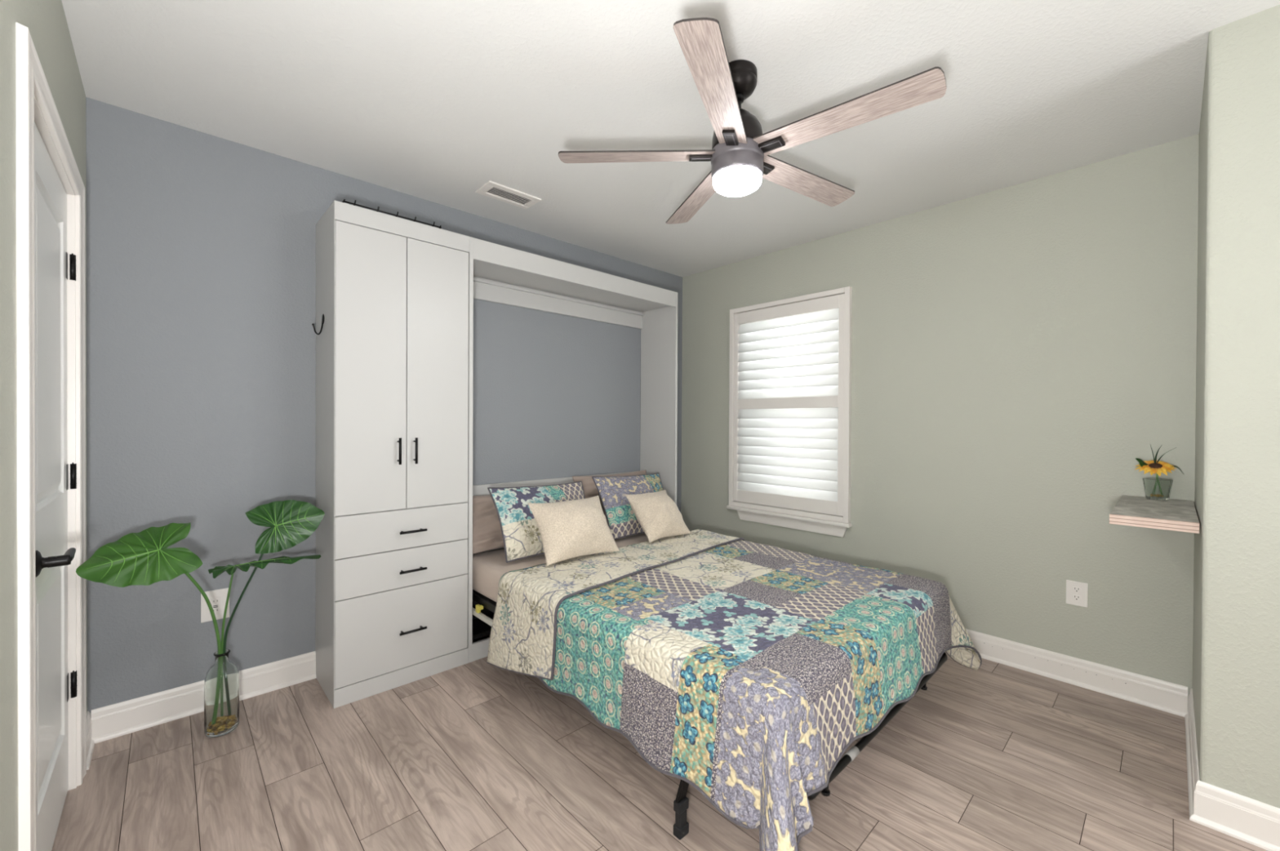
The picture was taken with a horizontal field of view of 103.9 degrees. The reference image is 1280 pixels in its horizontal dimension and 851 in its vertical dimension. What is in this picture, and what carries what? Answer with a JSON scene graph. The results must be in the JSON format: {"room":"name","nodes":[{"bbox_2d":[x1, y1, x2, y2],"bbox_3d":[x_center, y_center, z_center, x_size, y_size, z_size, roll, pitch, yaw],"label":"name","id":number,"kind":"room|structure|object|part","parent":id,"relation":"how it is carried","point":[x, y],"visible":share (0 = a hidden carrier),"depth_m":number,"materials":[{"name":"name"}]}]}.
{"room":"bedroom","nodes":[
{"label":"bedroom","id":0,"kind":"room"},
{"bbox_2d":[0,0,87,850],"bbox_3d":[-0.671,0.003,0.311,0.100,2.464,4.300,0,1,-43],"label":"wall","id":1,"kind":"structure","parent":0,"point":[46,21],"depth_m":1.00,"materials":[{"name":"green paint"}]},
{"bbox_2d":[15,22,86,850],"bbox_3d":[-1.623,0.198,1.379,0.113,2.050,0.983,0,1,-43],"label":"door","id":2,"kind":"structure","parent":1,"relation":"in","point":[51,267],"depth_m":1.41,"materials":[{"name":"white paint"}]},
{"bbox_3d":[-1.516,0.345,1.302,0.063,0.066,0.148,0,1,-43],"label":"lever handle","id":3,"kind":"part","parent":2,"relation":"part of","materials":[{"name":"black metal"}]},
{"bbox_2d":[86,711,94,770],"bbox_3d":[-2.033,1.156,1.845,0.021,0.125,0.213,0,1,-43],"label":"baseboard","id":4,"kind":"structure","parent":1,"relation":"attached to","point":[90,743],"depth_m":1.86,"materials":[{"name":"white paint"}]},
{"bbox_2d":[85,97,682,713],"bbox_3d":[-0.913,-0.017,3.106,3.622,2.464,0.100,0,1,-43],"label":"wall","id":5,"kind":"structure","parent":0,"point":[201,246],"depth_m":2.21,"materials":[{"name":"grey paint"}]},
{"bbox_2d":[90,651,315,743],"bbox_3d":[-1.833,1.155,2.168,0.734,0.125,0.021,0,1,-43],"label":"baseboard","id":6,"kind":"structure","parent":5,"relation":"attached to","point":[128,717],"depth_m":2.09,"materials":[{"name":"white paint"}]},
{"bbox_2d":[200,587,229,622],"bbox_3d":[-1.837,0.777,2.168,0.095,0.130,0.009,0,1,-43],"label":"wall outlet","id":7,"kind":"object","parent":5,"relation":"attached to","point":[217,598],"visible":0.8,"depth_m":2.17,"materials":[{"name":"white plastic"}]},
{"bbox_2d":[209,596,221,614],"bbox_3d":[-1.835,0.777,2.166,0.036,0.068,0.003,0,1,-43],"label":"receptacle","id":8,"kind":"object","parent":7,"relation":"attached to","point":[215,602],"depth_m":2.17,"materials":[{"name":"grey plastic"}]},
{"bbox_2d":[51,635,1267,850],"bbox_3d":[0.555,1.234,1.514,3.532,0.002,4.350,0,1,-43],"label":"floor","id":9,"kind":"structure","parent":0,"point":[478,755],"depth_m":1.72,"materials":[{"name":"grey wood"}]},
{"bbox_2d":[204,649,239,737],"bbox_3d":[-1.667,1.060,1.998,0.109,0.314,0.109,0,1,-43],"label":"bottle vase","id":10,"kind":"object","parent":9,"relation":"on","point":[221,682],"visible":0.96,"depth_m":1.96,"materials":[{"name":"clear glass"}]},
{"bbox_2d":[75,522,222,654],"bbox_3d":[-1.696,0.768,1.776,0.190,0.816,0.399,1,0,33],"label":"leaf","id":11,"kind":"object","parent":10,"relation":"in","point":[144,557],"visible":0.94,"depth_m":1.73,"materials":[{"name":"green plant"}]},
{"bbox_3d":[-1.660,0.806,1.877,0.053,0.740,0.232,0,0,3],"label":"stem","id":12,"kind":"part","parent":11,"relation":"part of","materials":[{"name":"green plant"}]},
{"bbox_2d":[208,555,320,653],"bbox_3d":[-1.513,0.855,2.041,0.369,0.639,0.194,0,1,-43],"label":"stem","id":13,"kind":"object","parent":10,"relation":"in","point":[216,571],"visible":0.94,"depth_m":1.96,"materials":[{"name":"green plant"}]},
{"bbox_3d":[-1.637,0.863,1.980,0.115,0.624,0.023,0,0,30],"label":"stem","id":14,"kind":"part","parent":13,"relation":"part of","materials":[{"name":"green plant"}]},
{"bbox_2d":[222,500,324,653],"bbox_3d":[-1.516,0.746,2.085,0.341,0.858,0.092,0,0,-39],"label":"leaf","id":15,"kind":"object","parent":10,"relation":"in","point":[291,522],"visible":0.91,"depth_m":2.09,"materials":[{"name":"green plant"}]},
{"bbox_3d":[-1.583,0.795,2.029,0.176,0.760,0.043,0,0,-18],"label":"stem","id":16,"kind":"part","parent":15,"relation":"part of","materials":[{"name":"green plant"}]},
{"bbox_2d":[315,200,469,708],"bbox_3d":[-1.208,0.126,2.478,0.602,2.184,0.405,0,1,-43],"label":"wardrobe","id":17,"kind":"object","parent":9,"relation":"on","point":[392,292],"visible":1,"depth_m":2.32,"materials":[{"name":"grey laminate"}]},
{"bbox_2d":[311,314,324,335],"bbox_3d":[-1.464,-0.462,2.279,0.046,0.098,0.038,0,1,-43],"label":"coat hook","id":18,"kind":"object","parent":17,"relation":"attached to","point":[322,316],"visible":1,"depth_m":2.28,"materials":[{"name":"black metal"}]},
{"bbox_3d":[-1.208,-0.245,2.258,0.291,1.271,0.018,0,1,-43],"label":"door","id":19,"kind":"part","parent":17,"relation":"part of","materials":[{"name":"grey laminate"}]},
{"bbox_2d":[342,199,441,228],"bbox_3d":[-1.160,-0.979,2.350,0.429,0.029,0.087,0,1,-43],"label":"hook rack","id":20,"kind":"object","parent":17,"relation":"on","point":[344,201],"visible":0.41,"depth_m":2.31,"materials":[{"name":"black metal"}]},
{"bbox_3d":[-1.112,0.119,2.315,0.011,0.122,0.036,0,1,-43],"label":"handle","id":21,"kind":"part","parent":17,"relation":"part of","materials":[{"name":"black metal"}]},
{"bbox_3d":[-1.104,0.950,2.369,0.593,0.376,0.018,0,1,-43],"label":"drawer","id":22,"kind":"part","parent":17,"relation":"part of","materials":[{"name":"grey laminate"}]},
{"bbox_3d":[-1.103,0.670,2.367,0.593,0.176,0.018,0,1,-43],"label":"drawer","id":23,"kind":"part","parent":17,"relation":"part of","materials":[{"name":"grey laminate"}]},
{"bbox_3d":[-1.102,0.486,2.366,0.593,0.183,0.018,0,1,-43],"label":"drawer","id":24,"kind":"part","parent":17,"relation":"part of","materials":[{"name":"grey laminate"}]},
{"bbox_3d":[-1.072,0.966,2.362,0.121,0.011,0.036,0,1,-43],"label":"handle","id":25,"kind":"part","parent":17,"relation":"part of","materials":[{"name":"black metal"}]},
{"bbox_3d":[-1.071,0.682,2.360,0.121,0.011,0.036,0,1,-43],"label":"handle","id":26,"kind":"part","parent":17,"relation":"part of","materials":[{"name":"black metal"}]},
{"bbox_3d":[-1.070,0.498,2.359,0.121,0.011,0.036,0,1,-43],"label":"handle","id":27,"kind":"part","parent":17,"relation":"part of","materials":[{"name":"black metal"}]},
{"bbox_3d":[-1.059,0.119,2.365,0.011,0.122,0.036,0,1,-43],"label":"handle","id":28,"kind":"part","parent":17,"relation":"part of","materials":[{"name":"black metal"}]},
{"bbox_3d":[-0.991,-0.246,2.462,0.299,1.271,0.018,0,1,-43],"label":"door","id":29,"kind":"part","parent":17,"relation":"part of","materials":[{"name":"grey laminate"}]},
{"bbox_2d":[466,236,677,662],"bbox_3d":[-0.428,0.125,3.238,1.574,2.184,0.369,0,1,-43],"label":"cabinet","id":30,"kind":"object","parent":9,"relation":"on","point":[498,273],"visible":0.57,"depth_m":3.34,"materials":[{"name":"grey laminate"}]},
{"bbox_3d":[-0.994,0.126,2.705,0.020,2.184,0.369,0,1,-43],"label":"panel","id":31,"kind":"part","parent":30,"relation":"part of","materials":[{"name":"grey laminate"}]},
{"bbox_3d":[-0.550,0.635,3.367,1.532,0.562,0.023,0,1,-43],"label":"headboard","id":32,"kind":"part","parent":30,"relation":"part of","materials":[{"name":"grey laminate"}]},
{"bbox_3d":[-0.538,-0.813,3.353,1.532,0.127,0.037,0,1,-43],"label":"rail","id":33,"kind":"part","parent":30,"relation":"part of","materials":[{"name":"grey laminate"}]},
{"bbox_3d":[-0.431,-0.884,3.239,1.532,0.018,0.348,0,1,-43],"label":"panel","id":34,"kind":"part","parent":30,"relation":"part of","materials":[{"name":"grey laminate"}]},
{"bbox_3d":[0.137,0.125,3.771,0.020,2.184,0.369,0,1,-43],"label":"panel","id":35,"kind":"part","parent":30,"relation":"part of","materials":[{"name":"grey laminate"}]},
{"bbox_2d":[472,589,947,839],"bbox_3d":[0.183,1.059,2.557,1.568,0.332,2.120,0,1,-43],"label":"frame","id":36,"kind":"object","parent":9,"relation":"on","point":[483,608],"visible":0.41,"depth_m":1.67,"materials":[{"name":"black metal"}]},
{"bbox_3d":[-0.713,0.971,2.447,0.018,0.024,0.950,0,1,-43],"label":"lift arm","id":37,"kind":"part","parent":36,"relation":"part of","materials":[{"name":"silver metal"}]},
{"bbox_3d":[-0.427,1.106,3.236,1.520,0.026,0.295,0,1,-43],"label":"plate","id":38,"kind":"part","parent":36,"relation":"part of","materials":[{"name":"black metal"}]},
{"bbox_3d":[-0.473,1.012,3.285,1.525,0.161,0.040,0,1,-43],"label":"plate","id":39,"kind":"part","parent":36,"relation":"part of","materials":[{"name":"black"}]},
{"bbox_3d":[-0.314,0.913,2.066,0.030,0.040,2.050,0,1,-43],"label":"rail","id":40,"kind":"part","parent":36,"relation":"part of","materials":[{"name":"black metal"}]},
{"bbox_2d":[472,533,648,602],"bbox_3d":[0.205,0.811,2.561,1.475,0.160,2.010,0,1,-43],"label":"mattress","id":41,"kind":"object","parent":36,"relation":"on","point":[488,567],"visible":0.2,"depth_m":2.62,"materials":[{"name":"beige fabric"}]},
{"bbox_2d":[472,494,504,554],"bbox_3d":[-0.725,0.549,2.997,0.721,0.306,0.239,0,0,-42],"label":"bed pillow","id":42,"kind":"object","parent":41,"relation":"on","point":[486,531],"visible":0.3,"depth_m":2.79,"materials":[{"name":"beige fabric"}]},
{"bbox_2d":[487,481,585,563],"bbox_3d":[-0.526,0.529,2.873,0.235,0.387,0.674,1,0,42],"label":"pillow sham","id":43,"kind":"object","parent":41,"relation":"on","point":[521,535],"visible":0.59,"depth_m":2.71,"materials":[{"name":"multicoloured patterned quilted cotton fabric"}]},
{"bbox_2d":[572,470,646,522],"bbox_3d":[-0.171,0.519,3.517,0.682,0.367,0.193,0,0,-42],"label":"bed pillow","id":44,"kind":"object","parent":41,"relation":"on","point":[590,490],"visible":0.23,"depth_m":3.36,"materials":[{"name":"beige fabric"}]},
{"bbox_2d":[591,472,663,540],"bbox_3d":[-0.016,0.525,3.356,0.219,0.398,0.650,1,1,44],"label":"pillow sham","id":45,"kind":"object","parent":41,"relation":"on","point":[622,522],"visible":0.68,"depth_m":3.20,"materials":[{"name":"multicoloured fabric"}]},
{"bbox_2d":[486,529,982,850],"bbox_3d":[0.368,0.956,2.295,1.825,0.513,1.730,0,1,-43],"label":"quilt","id":46,"kind":"object","parent":41,"relation":"on","point":[743,673],"visible":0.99,"depth_m":1.79,"materials":[{"name":"multicoloured fabric"}]},
{"bbox_2d":[527,495,619,565],"bbox_3d":[-0.349,0.547,2.683,0.456,0.286,0.253,0,0,-40],"label":"throw pillow","id":47,"kind":"object","parent":46,"relation":"on","point":[571,529],"visible":1,"depth_m":2.59,"materials":[{"name":"beige fabric"}]},
{"bbox_2d":[625,489,691,542],"bbox_3d":[0.114,0.560,3.157,0.360,0.267,0.262,0,0,-42],"label":"throw pillow","id":48,"kind":"object","parent":46,"relation":"on","point":[658,515],"visible":1,"depth_m":3.06,"materials":[{"name":"beige fabric"}]},
{"bbox_3d":[0.149,1.031,1.521,0.096,0.200,0.022,0,0,-24],"label":"leg","id":49,"kind":"part","parent":36,"relation":"part of","materials":[{"name":"black metal"}]},
{"bbox_2d":[61,0,1279,277],"bbox_3d":[0.576,-1.272,1.541,3.602,0.080,4.400,0,1,-43],"label":"ceiling","id":50,"kind":"structure","parent":0,"point":[437,101],"depth_m":1.84,"materials":[{"name":"paint"}]},
{"bbox_2d":[475,181,541,209],"bbox_3d":[-0.709,-1.241,2.708,0.306,0.008,0.164,0,1,-43],"label":"ceiling vent","id":51,"kind":"object","parent":50,"relation":"in","point":[491,189],"visible":1,"depth_m":2.70,"materials":[{"name":"white metal"}]},
{"bbox_2d":[558,17,946,224],"bbox_3d":[0.375,-1.028,1.751,1.198,0.411,1.196,0,1,-43],"label":"ceiling fan","id":52,"kind":"object","parent":50,"relation":"hanging from","point":[739,157],"visible":1,"depth_m":1.64,"materials":[{"name":"wood"}]},
{"bbox_3d":[-0.014,-0.949,1.767,0.545,0.006,0.112,0,11,2],"label":"blade","id":53,"kind":"part","parent":52,"relation":"part of","materials":[{"name":"wood"}]},
{"bbox_3d":[0.243,-0.950,2.095,0.112,0.006,0.545,-11,3,-16],"label":"blade","id":54,"kind":"part","parent":52,"relation":"part of","materials":[{"name":"brown wood"}]},
{"bbox_3d":[0.219,-0.946,1.421,0.112,0.006,0.545,12,4,20],"label":"blade","id":55,"kind":"part","parent":52,"relation":"part of","materials":[{"name":"brown wood"}]},
{"bbox_2d":[712,165,761,196],"bbox_3d":[0.340,-0.846,1.755,0.169,0.046,0.169,0,1,-43],"label":"diffuser","id":56,"kind":"object","parent":52,"relation":"attached to","point":[727,180],"depth_m":1.71,"materials":[{"name":"white glass"}]},
{"bbox_3d":[0.635,-0.947,1.952,0.545,0.006,0.112,0,-10,-34],"label":"blade","id":57,"kind":"part","parent":52,"relation":"part of","materials":[{"name":"brown wood"}]},
{"bbox_3d":[0.620,-0.945,1.536,0.545,0.006,0.112,1,-10,38],"label":"blade","id":58,"kind":"part","parent":52,"relation":"part of","materials":[{"name":"brown wood"}]},
{"bbox_2d":[681,133,1199,696],"bbox_3d":[1.427,-0.005,3.178,0.120,2.464,3.006,0,1,-43],"label":"wall","id":59,"kind":"structure","parent":0,"point":[1016,350],"depth_m":2.55,"materials":[{"name":"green paint"}]},
{"bbox_2d":[726,286,852,537],"bbox_3d":[1.037,-0.085,3.529,0.135,1.595,0.946,0,1,-43],"label":"window","id":60,"kind":"structure","parent":59,"relation":"in","point":[790,362],"depth_m":3.46,"materials":[{"name":"white paint"}]},
{"bbox_3d":[1.010,0.627,3.511,0.070,0.024,0.946,0,1,-43],"label":"sill","id":61,"kind":"part","parent":60,"relation":"part of","materials":[{"name":"white paint"}]},
{"bbox_2d":[1066,580,1088,608],"bbox_3d":[2.083,0.802,2.389,0.008,0.114,0.078,0,1,-43],"label":"wall outlet","id":62,"kind":"object","parent":59,"relation":"attached to","point":[1077,593],"visible":1,"depth_m":2.39,"materials":[{"name":"white plastic"}]},
{"bbox_2d":[1071,595,1081,601],"bbox_3d":[2.081,0.822,2.388,0.002,0.025,0.033,0,1,-43],"label":"receptacle","id":63,"kind":"object","parent":62,"relation":"attached to","point":[1074,597],"depth_m":2.39,"materials":[{"name":"grey plastic"}]},
{"bbox_2d":[1071,586,1081,592],"bbox_3d":[2.081,0.782,2.387,0.002,0.025,0.033,0,1,-43],"label":"receptacle","id":64,"kind":"object","parent":62,"relation":"attached to","point":[1074,589],"depth_m":2.39,"materials":[{"name":"grey plastic"}]},
{"bbox_2d":[965,629,1279,850],"bbox_3d":[1.522,1.170,2.389,0.825,0.125,4.298,0,1,-43],"label":"baseboard","id":65,"kind":"structure","parent":59,"relation":"attached to","point":[1159,695],"depth_m":2.16,"materials":[{"name":"white paint"}]},
{"bbox_2d":[1192,4,1279,808],"bbox_3d":[2.531,0.012,1.333,0.804,2.464,1.394,0,1,-43],"label":"wall","id":66,"kind":"structure","parent":0,"point":[1236,635],"depth_m":1.51,"materials":[{"name":"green paint"}]},
{"bbox_2d":[1109,495,1199,533],"bbox_3d":[2.012,0.335,1.959,0.699,0.036,0.216,0,1,-43],"label":"floating shelf","id":67,"kind":"object","parent":66,"relation":"attached to","point":[1175,515],"visible":0.98,"depth_m":1.79,"materials":[{"name":"white wood"}]},
{"bbox_2d":[1142,478,1173,501],"bbox_3d":[2.208,0.272,2.138,0.072,0.088,0.072,0,0,5],"label":"vase","id":68,"kind":"object","parent":67,"relation":"on","point":[1160,489],"visible":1,"depth_m":2.11,"materials":[{"name":"clear glass"}]},
{"bbox_2d":[1134,444,1184,479],"bbox_3d":[2.221,0.186,2.151,0.158,0.219,0.121,0,0,-28],"label":"sunflower","id":69,"kind":"object","parent":68,"relation":"in","point":[1154,466],"visible":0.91,"depth_m":2.13,"materials":[{"name":"yellow plant"}]}
]}

